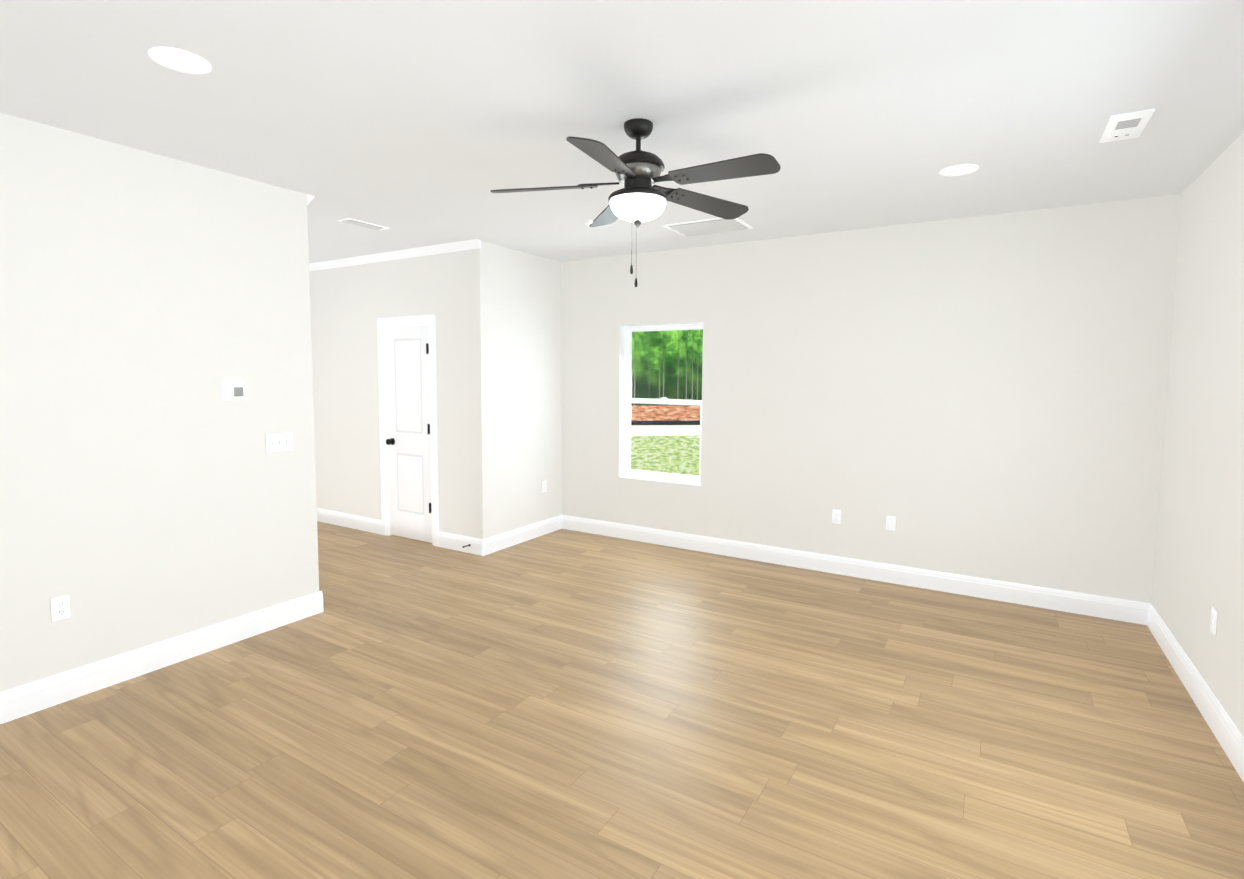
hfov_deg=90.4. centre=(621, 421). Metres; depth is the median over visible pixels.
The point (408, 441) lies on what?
door
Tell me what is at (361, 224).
ceiling vent
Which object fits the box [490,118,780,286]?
ceiling fan
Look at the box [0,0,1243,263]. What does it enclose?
ceiling
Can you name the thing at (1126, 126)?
sensor
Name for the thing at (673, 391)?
backdrop
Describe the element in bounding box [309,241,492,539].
wall
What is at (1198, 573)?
wall
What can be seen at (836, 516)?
electrical outlet
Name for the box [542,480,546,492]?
electrical outlet
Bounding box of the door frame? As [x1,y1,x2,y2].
[377,315,438,546]
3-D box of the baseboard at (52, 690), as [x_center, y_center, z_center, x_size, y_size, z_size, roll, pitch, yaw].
[-2.735,1.290,2.982,0.035,0.142,2.700,3,5,31]
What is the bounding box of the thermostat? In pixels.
[222,383,246,400]
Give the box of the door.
[386,325,431,542]
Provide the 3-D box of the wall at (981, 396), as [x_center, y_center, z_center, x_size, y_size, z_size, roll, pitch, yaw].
[1.496,-0.154,5.203,5.072,2.740,0.200,3,5,31]
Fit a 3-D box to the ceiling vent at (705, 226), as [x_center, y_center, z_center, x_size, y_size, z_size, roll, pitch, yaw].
[0.657,-1.493,4.725,0.575,0.022,0.415,3,5,31]
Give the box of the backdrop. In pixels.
[631,329,702,475]
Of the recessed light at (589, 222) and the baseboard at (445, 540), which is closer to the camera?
the recessed light at (589, 222)
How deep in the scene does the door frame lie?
5.84 m
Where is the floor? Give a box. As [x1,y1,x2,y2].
[0,521,1243,878]
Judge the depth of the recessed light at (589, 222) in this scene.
4.63 m
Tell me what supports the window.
in the wall at (981, 396)
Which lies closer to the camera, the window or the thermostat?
the thermostat
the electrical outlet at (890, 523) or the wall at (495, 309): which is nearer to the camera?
the electrical outlet at (890, 523)
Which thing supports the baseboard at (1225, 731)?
attached to the wall at (1198, 573)
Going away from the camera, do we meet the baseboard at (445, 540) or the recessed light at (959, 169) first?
the recessed light at (959, 169)
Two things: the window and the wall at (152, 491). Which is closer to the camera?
the wall at (152, 491)
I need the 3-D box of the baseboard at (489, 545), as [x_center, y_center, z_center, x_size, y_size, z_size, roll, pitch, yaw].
[-0.934,1.077,5.944,0.016,0.142,1.157,3,5,31]
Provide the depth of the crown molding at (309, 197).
3.96 m
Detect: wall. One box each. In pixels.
[0,113,303,691]
[292,190,318,595]
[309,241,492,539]
[489,243,560,535]
[561,194,1180,603]
[1151,132,1243,736]
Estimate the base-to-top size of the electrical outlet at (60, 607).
0.118 m
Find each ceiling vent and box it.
[337,218,388,230]
[662,218,752,236]
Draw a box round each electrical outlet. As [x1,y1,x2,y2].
[50,594,70,621]
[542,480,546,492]
[832,509,840,523]
[886,515,895,530]
[1210,607,1217,635]
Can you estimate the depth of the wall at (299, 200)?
3.99 m
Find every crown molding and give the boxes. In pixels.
[307,194,314,204]
[309,239,480,270]
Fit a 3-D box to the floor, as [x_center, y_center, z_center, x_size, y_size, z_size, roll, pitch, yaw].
[-1.375,1.373,3.741,8.551,0.120,6.049,3,5,31]
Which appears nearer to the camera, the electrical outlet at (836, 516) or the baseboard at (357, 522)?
the electrical outlet at (836, 516)
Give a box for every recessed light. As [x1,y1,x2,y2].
[147,46,211,73]
[585,220,609,226]
[939,164,978,175]
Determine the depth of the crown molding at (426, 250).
5.75 m
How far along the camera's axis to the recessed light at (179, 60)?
2.25 m
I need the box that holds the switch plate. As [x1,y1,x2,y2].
[265,432,291,452]
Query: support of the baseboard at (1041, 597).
attached to the wall at (981, 396)
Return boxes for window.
[619,322,703,485]
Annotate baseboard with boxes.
[0,591,323,723]
[317,508,381,534]
[438,531,479,554]
[480,515,563,555]
[564,515,1149,624]
[1144,603,1243,782]
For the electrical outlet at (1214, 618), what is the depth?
2.89 m
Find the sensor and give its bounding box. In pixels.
[1099,109,1154,142]
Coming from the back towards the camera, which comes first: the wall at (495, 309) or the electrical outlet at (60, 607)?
the wall at (495, 309)
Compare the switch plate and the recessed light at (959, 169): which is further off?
the switch plate

